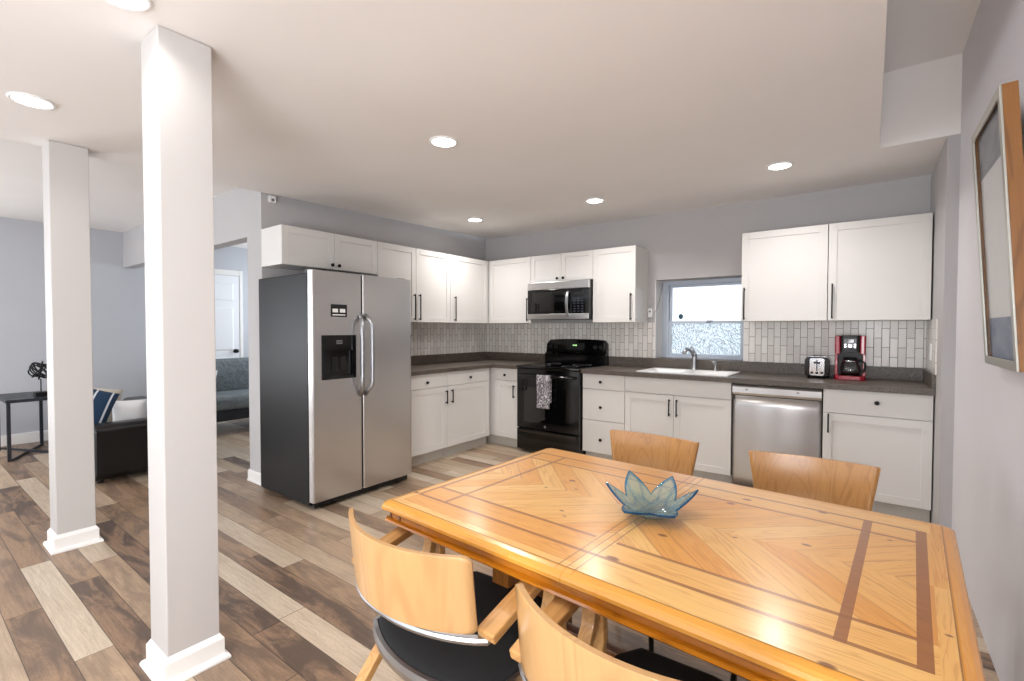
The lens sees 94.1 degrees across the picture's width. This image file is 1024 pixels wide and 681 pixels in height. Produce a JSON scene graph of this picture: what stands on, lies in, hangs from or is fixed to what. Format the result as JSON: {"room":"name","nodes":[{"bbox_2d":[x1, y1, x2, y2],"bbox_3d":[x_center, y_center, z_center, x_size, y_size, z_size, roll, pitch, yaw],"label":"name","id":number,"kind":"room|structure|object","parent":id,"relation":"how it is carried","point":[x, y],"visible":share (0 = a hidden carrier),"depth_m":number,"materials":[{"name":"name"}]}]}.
{"room":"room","nodes":[
{"label":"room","id":0,"kind":"room"},
{"bbox_2d":[0,217,248,435],"bbox_3d":[-5.611,-0.098,5.401,0.140,2.533,7.600,1,2,37],"label":"wall","id":1,"kind":"structure","parent":0,"point":[117,292],"depth_m":5.87,"materials":[{"name":"paint"}]},
{"bbox_2d":[1,430,47,446],"bbox_3d":[-5.526,1.109,5.415,0.015,0.120,7.480,1,2,37],"label":"baseboard","id":2,"kind":"structure","parent":1,"relation":"attached to","point":[29,437],"depth_m":5.40,"materials":[{"name":"paint"}]},
{"bbox_2d":[214,269,243,358],"bbox_3d":[-4.361,0.045,6.880,0.085,2.180,0.940,1,2,37],"label":"door","id":3,"kind":"structure","parent":1,"relation":"in","point":[228,289],"depth_m":7.10,"materials":[{"name":"paint"}]},
{"bbox_2d":[123,187,246,268],"bbox_3d":[-3.582,-1.132,5.119,3.411,0.448,0.115,1,2,37],"label":"ceiling beam","id":4,"kind":"structure","parent":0,"point":[230,207],"depth_m":4.34,"materials":[{"name":"paint"}]},
{"bbox_2d":[247,189,484,472],"bbox_3d":[-1.300,-0.087,5.136,0.249,2.533,2.845,1,2,37],"label":"wall","id":5,"kind":"structure","parent":0,"point":[261,214],"depth_m":4.15,"materials":[{"name":"paint"}]},
{"bbox_2d":[247,469,260,485],"bbox_3d":[-1.317,1.129,5.153,0.270,0.100,2.844,1,2,37],"label":"baseboard","id":6,"kind":"structure","parent":5,"relation":"attached to","point":[253,476],"depth_m":4.02,"materials":[{"name":"paint"}]},
{"bbox_2d":[268,195,275,202],"bbox_3d":[-1.990,-1.171,3.950,0.037,0.055,0.056,1,2,37],"label":"sensor","id":7,"kind":"object","parent":5,"relation":"attached to","point":[271,199],"visible":1,"depth_m":3.94,"materials":[{"name":"white plastic"}]},
{"bbox_2d":[261,224,376,274],"bbox_3d":[-1.643,-0.762,4.157,0.354,0.307,0.898,1,2,37],"label":"upper cabinet","id":8,"kind":"object","parent":5,"relation":"attached to","point":[286,247],"visible":0.98,"depth_m":3.95,"materials":[{"name":"paint"}]},
{"bbox_2d":[370,241,449,322],"bbox_3d":[-1.081,-0.560,4.905,0.360,0.746,0.957,1,2,37],"label":"upper cabinet","id":9,"kind":"object","parent":5,"relation":"attached to","point":[428,272],"visible":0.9,"depth_m":4.88,"materials":[{"name":"paint"}]},
{"bbox_2d":[411,323,484,355],"bbox_3d":[-0.946,-0.018,5.395,0.008,0.360,1.992,1,2,37],"label":"backsplash","id":10,"kind":"structure","parent":5,"relation":"attached to","point":[426,338],"depth_m":5.62,"materials":[{"name":"tile"}]},
{"bbox_2d":[450,255,487,323],"bbox_3d":[-0.595,-0.575,5.552,0.360,0.746,0.650,1,2,37],"label":"upper cabinet","id":11,"kind":"object","parent":5,"relation":"attached to","point":[468,276],"visible":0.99,"depth_m":5.45,"materials":[{"name":"paint"}]},
{"bbox_2d":[0,0,980,248],"bbox_3d":[-2.277,-1.429,2.927,8.400,0.679,7.900,1,2,37],"label":"ceiling","id":12,"kind":"structure","parent":0,"point":[644,108],"depth_m":2.38,"materials":[{"name":"paint"}]},
{"bbox_2d":[6,92,56,109],"bbox_3d":[-2.266,-1.129,2.249,0.168,0.009,0.168,1,2,37],"label":"recessed light","id":13,"kind":"object","parent":12,"relation":"in","point":[26,99],"visible":1,"depth_m":2.24,"materials":[{"name":"white plastic"}]},
{"bbox_2d":[102,0,151,11],"bbox_3d":[-1.258,-1.111,1.528,0.168,0.009,0.168,1,2,37],"label":"recessed light","id":14,"kind":"object","parent":12,"relation":"in","point":[130,5],"visible":1,"depth_m":1.57,"materials":[{"name":"white plastic"}]},
{"bbox_2d":[429,136,457,147],"bbox_3d":[-0.402,-1.169,2.808,0.168,0.009,0.168,1,2,37],"label":"recessed light","id":15,"kind":"object","parent":12,"relation":"in","point":[438,141],"visible":1,"depth_m":2.79,"materials":[{"name":"white plastic"}]},
{"bbox_2d":[467,218,482,221],"bbox_3d":[-0.384,-1.251,4.945,0.168,0.009,0.168,1,2,37],"label":"recessed light","id":16,"kind":"object","parent":12,"relation":"in","point":[468,219],"visible":1,"depth_m":4.92,"materials":[{"name":"white plastic"}]},
{"bbox_2d":[585,198,603,203],"bbox_3d":[0.732,-1.234,4.211,0.168,0.009,0.168,1,2,37],"label":"recessed light","id":17,"kind":"object","parent":12,"relation":"in","point":[591,200],"visible":1,"depth_m":4.19,"materials":[{"name":"white plastic"}]},
{"bbox_2d":[766,161,793,170],"bbox_3d":[1.860,-1.210,3.308,0.168,0.009,0.168,1,2,37],"label":"recessed light","id":18,"kind":"object","parent":12,"relation":"in","point":[785,164],"visible":1,"depth_m":3.29,"materials":[{"name":"white plastic"}]},
{"bbox_2d":[0,418,998,680],"bbox_3d":[-2.286,1.228,3.067,8.500,0.001,7.904,1,2,37],"label":"floor","id":19,"kind":"structure","parent":0,"point":[291,606],"depth_m":2.44,"materials":[{"name":"brown wood"}]},
{"bbox_2d":[0,392,48,461],"bbox_3d":[-5.086,0.877,4.992,0.740,0.605,0.380,1,2,37],"label":"console table","id":20,"kind":"object","parent":19,"relation":"on","point":[8,398],"visible":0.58,"depth_m":4.83,"materials":[{"name":"grey metal"}]},
{"bbox_2d":[28,361,46,396],"bbox_3d":[-4.896,0.394,4.950,0.181,0.363,0.196,-1,2,-28],"label":"sculpture","id":21,"kind":"object","parent":20,"relation":"on","point":[41,365],"visible":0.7,"depth_m":4.91,"materials":[{"name":"black metal"}]},
{"bbox_2d":[42,140,103,555],"bbox_3d":[-2.667,0.041,2.871,0.236,2.384,0.236,1,2,37],"label":"column","id":22,"kind":"structure","parent":19,"relation":"on","point":[65,167],"depth_m":2.81,"materials":[{"name":"paint"}]},
{"bbox_2d":[94,396,147,483],"bbox_3d":[-3.773,0.911,4.659,1.420,0.555,0.775,1,2,37],"label":"leather sofa","id":23,"kind":"object","parent":19,"relation":"on","point":[120,447],"visible":0.29,"depth_m":4.07,"materials":[{"name":"black leather"}]},
{"bbox_2d":[93,389,119,423],"bbox_3d":[-3.680,0.601,4.141,0.431,0.467,0.130,-1,2,-29],"label":"throw pillow","id":24,"kind":"object","parent":23,"relation":"on","point":[103,401],"visible":0.28,"depth_m":4.15,"materials":[{"name":"blue fabric"}]},
{"bbox_2d":[93,388,122,421],"bbox_3d":[-3.860,0.620,4.402,0.452,0.436,0.130,0,1,-18],"label":"throw pillow","id":25,"kind":"object","parent":23,"relation":"on","point":[110,418],"visible":0.09,"depth_m":4.42,"materials":[{"name":"beige fabric"}]},
{"bbox_2d":[112,399,146,420],"bbox_3d":[-3.506,0.676,4.375,0.270,0.269,0.176,-1,2,-26],"label":"throw pillow","id":26,"kind":"object","parent":23,"relation":"on","point":[129,409],"visible":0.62,"depth_m":4.31,"materials":[{"name":"white fabric"}]},
{"bbox_2d":[139,25,230,680],"bbox_3d":[-1.277,0.067,1.839,0.236,2.384,0.236,1,2,37],"label":"column","id":27,"kind":"structure","parent":19,"relation":"on","point":[186,641],"depth_m":1.78,"materials":[{"name":"paint"}]},
{"bbox_2d":[216,357,248,421],"bbox_3d":[-3.726,0.700,6.274,0.890,0.900,1.270,1,2,37],"label":"sofa","id":28,"kind":"object","parent":19,"relation":"on","point":[232,378],"visible":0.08,"depth_m":6.34,"materials":[{"name":"fabric"}]},
{"bbox_2d":[216,388,248,411],"bbox_3d":[-3.710,0.770,6.263,0.850,0.179,1.270,1,2,37],"label":"seat cushion","id":29,"kind":"object","parent":28,"relation":"on","point":[227,399],"depth_m":5.97,"materials":[{"name":"grey fabric"}]},
{"bbox_2d":[216,357,248,390],"bbox_3d":[-3.969,0.545,6.453,0.280,0.598,1.270,1,2,37],"label":"cushion","id":30,"kind":"object","parent":28,"relation":"on","point":[232,373],"depth_m":6.48,"materials":[{"name":"grey fabric"}]},
{"bbox_2d":[259,268,411,508],"bbox_3d":[-1.412,0.341,3.933,0.860,1.734,0.910,1,2,37],"label":"refrigerator","id":31,"kind":"object","parent":19,"relation":"on","point":[335,347],"visible":1,"depth_m":3.62,"materials":[{"name":"metal"}]},
{"bbox_2d":[332,309,344,315],"bbox_3d":[-1.276,-0.209,3.512,0.001,0.049,0.105,1,2,37],"label":"print","id":32,"kind":"object","parent":31,"relation":"attached to","point":[335,312],"depth_m":3.51,"materials":[{"name":"white plastic"}]},
{"bbox_2d":[411,372,447,465],"bbox_3d":[-1.026,0.753,4.778,0.640,0.872,0.477,1,2,37],"label":"base cabinet","id":33,"kind":"object","parent":19,"relation":"on","point":[429,392],"visible":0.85,"depth_m":4.61,"materials":[{"name":"paint"}]},
{"bbox_2d":[348,508,566,680],"bbox_3d":[-0.196,0.874,1.293,0.558,0.812,0.708,1,2,39],"label":"armchair","id":34,"kind":"object","parent":19,"relation":"on","point":[439,618],"visible":0.64,"depth_m":1.15,"materials":[{"name":"brown wood"}]},
{"bbox_2d":[442,368,489,456],"bbox_3d":[-0.673,0.742,5.248,0.640,0.872,0.690,1,2,37],"label":"base cabinet","id":35,"kind":"object","parent":19,"relation":"on","point":[468,406],"visible":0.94,"depth_m":5.05,"materials":[{"name":"paint"}]},
{"bbox_2d":[486,368,517,446],"bbox_3d":[-0.148,0.733,5.666,0.975,0.872,0.640,1,2,37],"label":"base cabinet","id":36,"kind":"object","parent":19,"relation":"on","point":[503,381],"visible":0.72,"depth_m":5.28,"materials":[{"name":"paint"}]},
{"bbox_2d":[411,352,544,375],"bbox_3d":[-0.552,0.238,5.116,0.981,0.137,1.990,1,2,37],"label":"countertop","id":37,"kind":"structure","parent":36,"relation":"on","point":[437,363],"depth_m":5.50,"materials":[{"name":"stone"}]},
{"bbox_2d":[516,339,608,454],"bbox_3d":[0.529,0.586,5.101,0.761,1.193,0.704,1,2,37],"label":"stove","id":38,"kind":"object","parent":19,"relation":"on","point":[560,426],"visible":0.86,"depth_m":4.94,"materials":[{"name":"black metal"}]},
{"bbox_2d":[536,375,551,408],"bbox_3d":[0.324,0.519,4.825,0.165,0.337,0.044,1,2,37],"label":"tea towel","id":39,"kind":"object","parent":38,"relation":"hanging from","point":[543,382],"visible":1,"depth_m":4.80,"materials":[{"name":"grey fabric"}]},
{"bbox_2d":[516,362,604,370],"bbox_3d":[0.518,0.275,5.079,0.761,0.025,0.565,1,2,37],"label":"cooktop","id":40,"kind":"object","parent":38,"relation":"in","point":[544,366],"depth_m":5.02,"materials":[{"name":"black glass"}]},
{"bbox_2d":[582,374,624,459],"bbox_3d":[1.041,0.755,4.776,0.435,0.872,0.634,1,2,37],"label":"base cabinet","id":41,"kind":"object","parent":19,"relation":"on","point":[603,395],"visible":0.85,"depth_m":4.55,"materials":[{"name":"paint"}]},
{"bbox_2d":[509,583,722,680],"bbox_3d":[0.266,0.884,0.895,0.558,0.812,0.708,1,2,40],"label":"armchair","id":42,"kind":"object","parent":19,"relation":"on","point":[543,650],"visible":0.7,"depth_m":0.87,"materials":[{"name":"brown wood"}]},
{"bbox_2d":[610,429,698,651],"bbox_3d":[0.529,0.855,2.104,0.438,0.802,0.490,1,2,39],"label":"chair","id":43,"kind":"object","parent":19,"relation":"on","point":[672,454],"visible":0.3,"depth_m":2.26,"materials":[{"name":"orange wood"}]},
{"bbox_2d":[625,376,732,483],"bbox_3d":[1.582,0.765,4.366,0.912,0.872,0.640,1,2,37],"label":"base cabinet","id":44,"kind":"object","parent":19,"relation":"on","point":[701,412],"visible":0.73,"depth_m":4.05,"materials":[{"name":"paint"}]},
{"bbox_2d":[581,356,935,395],"bbox_3d":[1.899,0.265,4.116,2.591,0.137,0.645,1,2,37],"label":"countertop","id":45,"kind":"structure","parent":44,"relation":"on","point":[898,380],"depth_m":3.93,"materials":[{"name":"stone"}]},
{"bbox_2d":[636,367,739,376],"bbox_3d":[1.599,0.364,4.337,0.784,0.168,0.479,1,2,37],"label":"sink","id":46,"kind":"object","parent":45,"relation":"in","point":[653,370],"visible":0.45,"depth_m":4.34,"materials":[{"name":"white ceramic"}]},
{"bbox_2d":[712,361,717,370],"bbox_3d":[1.862,0.232,4.372,0.059,0.094,0.040,-1,2,-34],"label":"sprayer","id":47,"kind":"object","parent":46,"relation":"on","point":[713,362],"visible":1,"depth_m":4.37,"materials":[{"name":"metal"}]},
{"bbox_2d":[683,346,697,369],"bbox_3d":[1.661,0.163,4.429,0.072,0.229,0.236,1,2,42],"label":"faucet","id":48,"kind":"object","parent":45,"relation":"on","point":[694,355],"visible":1,"depth_m":4.47,"materials":[{"name":"metal"}]},
{"bbox_2d":[805,355,831,378],"bbox_3d":[2.483,0.212,3.865,0.170,0.174,0.242,1,2,37],"label":"toaster","id":49,"kind":"object","parent":45,"relation":"on","point":[815,366],"visible":1,"depth_m":3.79,"materials":[{"name":"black metal"}]},
{"bbox_2d":[834,335,865,380],"bbox_3d":[2.660,0.131,3.745,0.196,0.344,0.259,1,2,37],"label":"coffee maker","id":50,"kind":"object","parent":45,"relation":"on","point":[854,346],"visible":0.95,"depth_m":3.66,"materials":[{"name":"red plastic"}]},
{"bbox_2d":[840,357,865,374],"bbox_3d":[2.653,0.199,3.707,0.170,0.136,0.134,1,2,37],"label":"carafe","id":51,"kind":"object","parent":50,"relation":"on","point":[850,365],"visible":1,"depth_m":3.67,"materials":[{"name":"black glass"}]},
{"bbox_2d":[382,448,985,680],"bbox_3d":[0.404,0.890,1.431,1.390,0.760,0.924,1,2,40],"label":"dining table","id":52,"kind":"object","parent":19,"relation":"on","point":[749,583],"visible":0.82,"depth_m":1.11,"materials":[{"name":"brown wood"}]},
{"bbox_2d":[606,470,698,519],"bbox_3d":[0.406,0.464,1.404,0.240,0.092,0.272,0,1,-13],"label":"glass bowl","id":53,"kind":"object","parent":52,"relation":"on","point":[661,503],"visible":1,"depth_m":1.44,"materials":[{"name":"blue glass"}]},
{"bbox_2d":[732,383,822,487],"bbox_3d":[2.197,0.779,3.905,0.606,0.868,0.603,1,2,37],"label":"dishwasher","id":54,"kind":"object","parent":19,"relation":"on","point":[779,419],"visible":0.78,"depth_m":3.67,"materials":[{"name":"silver metal"}]},
{"bbox_2d":[730,450,880,680],"bbox_3d":[1.043,0.865,1.698,0.438,0.802,0.490,1,2,35],"label":"chair","id":55,"kind":"object","parent":19,"relation":"on","point":[849,484],"visible":0.34,"depth_m":1.86,"materials":[{"name":"brown wood"}]},
{"bbox_2d":[822,389,932,522],"bbox_3d":[2.687,0.786,3.536,0.604,0.872,0.640,1,2,37],"label":"base cabinet","id":56,"kind":"object","parent":19,"relation":"on","point":[891,432],"visible":0.72,"depth_m":3.27,"materials":[{"name":"paint"}]},
{"bbox_2d":[485,175,931,367],"bbox_3d":[0.058,-0.108,6.070,8.400,2.533,0.280,1,2,37],"label":"wall","id":57,"kind":"structure","parent":0,"point":[702,243],"depth_m":4.51,"materials":[{"name":"paint"}]},
{"bbox_2d":[478,257,545,323],"bbox_3d":[-0.077,-0.579,5.757,0.938,0.746,0.360,1,2,37],"label":"upper cabinet","id":58,"kind":"object","parent":57,"relation":"attached to","point":[508,279],"visible":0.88,"depth_m":5.55,"materials":[{"name":"paint"}]},
{"bbox_2d":[531,250,592,282],"bbox_3d":[0.611,-0.790,5.239,0.768,0.298,0.354,1,2,37],"label":"upper cabinet","id":59,"kind":"object","parent":57,"relation":"attached to","point":[578,265],"visible":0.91,"depth_m":5.10,"materials":[{"name":"paint"}]},
{"bbox_2d":[527,279,592,319],"bbox_3d":[0.581,-0.431,5.207,0.762,0.405,0.439,1,2,37],"label":"microwave","id":60,"kind":"object","parent":59,"relation":"attached to","point":[571,299],"visible":0.98,"depth_m":5.04,"materials":[{"name":"black glass"}]},
{"bbox_2d":[593,245,647,322],"bbox_3d":[1.102,-0.557,4.872,0.456,0.746,0.360,1,2,37],"label":"upper cabinet","id":61,"kind":"object","parent":57,"relation":"attached to","point":[620,274],"visible":1,"depth_m":4.75,"materials":[{"name":"paint"}]},
{"bbox_2d":[648,308,652,316],"bbox_3d":[1.409,-0.281,4.845,0.044,0.090,0.047,1,2,37],"label":"plug adapter","id":62,"kind":"object","parent":57,"relation":"attached to","point":[650,310],"visible":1,"depth_m":4.83,"materials":[{"name":"white plastic"}]},
{"bbox_2d":[655,280,743,360],"bbox_3d":[1.847,-0.206,4.673,0.835,0.800,0.200,1,2,37],"label":"trim","id":63,"kind":"structure","parent":57,"relation":"attached to","point":[658,284],"depth_m":4.90,"materials":[{"name":"paint"}]},
{"bbox_2d":[659,357,742,360],"bbox_3d":[1.840,0.188,4.673,0.817,0.012,0.178,1,2,37],"label":"trim","id":64,"kind":"structure","parent":57,"relation":"attached to","point":[659,357],"depth_m":4.61,"materials":[{"name":"stone"}]},
{"bbox_2d":[662,277,743,359],"bbox_3d":[1.922,-0.208,4.773,0.819,0.800,0.090,1,2,37],"label":"window","id":65,"kind":"structure","parent":57,"relation":"in","point":[695,312],"depth_m":4.77,"materials":[{"name":"glass"}]},
{"bbox_2d":[486,320,926,367],"bbox_3d":[1.390,-0.004,4.891,4.329,0.360,0.008,1,2,37],"label":"backsplash","id":66,"kind":"structure","parent":57,"relation":"attached to","point":[888,343],"depth_m":4.20,"materials":[{"name":"tile"}]},
{"bbox_2d":[741,224,828,321],"bbox_3d":[2.284,-0.534,3.984,0.610,0.746,0.360,1,2,37],"label":"upper cabinet","id":67,"kind":"object","parent":57,"relation":"attached to","point":[785,271],"visible":0.99,"depth_m":3.85,"materials":[{"name":"paint"}]},
{"bbox_2d":[827,213,932,320],"bbox_3d":[2.772,-0.525,3.617,0.601,0.746,0.360,1,2,37],"label":"upper cabinet","id":68,"kind":"object","parent":57,"relation":"attached to","point":[880,269],"visible":1,"depth_m":3.49,"materials":[{"name":"paint"}]},
{"bbox_2d":[930,133,960,528],"bbox_3d":[2.867,0.009,3.192,0.057,2.443,0.949,1,2,37],"label":"wall","id":69,"kind":"structure","parent":0,"point":[945,178],"depth_m":2.83,"materials":[{"name":"paint"}]},
{"bbox_2d":[929,344,931,360],"bbox_3d":[2.873,0.079,3.270,0.008,0.115,0.072,1,2,37],"label":"wall outlet","id":70,"kind":"object","parent":69,"relation":"attached to","point":[930,355],"visible":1,"depth_m":3.25,"materials":[{"name":"white plastic"}]},
{"bbox_2d":[926,319,937,374],"bbox_3d":[2.925,0.036,3.325,0.008,0.360,0.652,1,2,37],"label":"backsplash","id":71,"kind":"structure","parent":69,"relation":"attached to","point":[932,325],"depth_m":3.23,"materials":[{"name":"tile"}]},
{"bbox_2d":[952,0,1023,680],"bbox_3d":[0.686,-0.172,0.073,0.196,2.950,6.651,1,2,37],"label":"wall","id":72,"kind":"structure","parent":0,"point":[988,447],"depth_m":2.06,"materials":[{"name":"paint"}]},
{"bbox_2d":[971,80,1023,371],"bbox_3d":[1.689,-0.351,1.651,0.097,0.886,0.505,1,2,37],"label":"framed picture","id":73,"kind":"object","parent":72,"relation":"attached to","point":[996,142],"visible":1,"depth_m":1.60,"materials":[{"name":"brown wood"}]},
{"bbox_2d":[978,104,1013,360],"bbox_3d":[1.688,-0.351,1.652,0.003,0.859,0.479,-3,-1,37],"label":"print","id":74,"kind":"object","parent":73,"relation":"attached to","point":[989,139],"depth_m":1.68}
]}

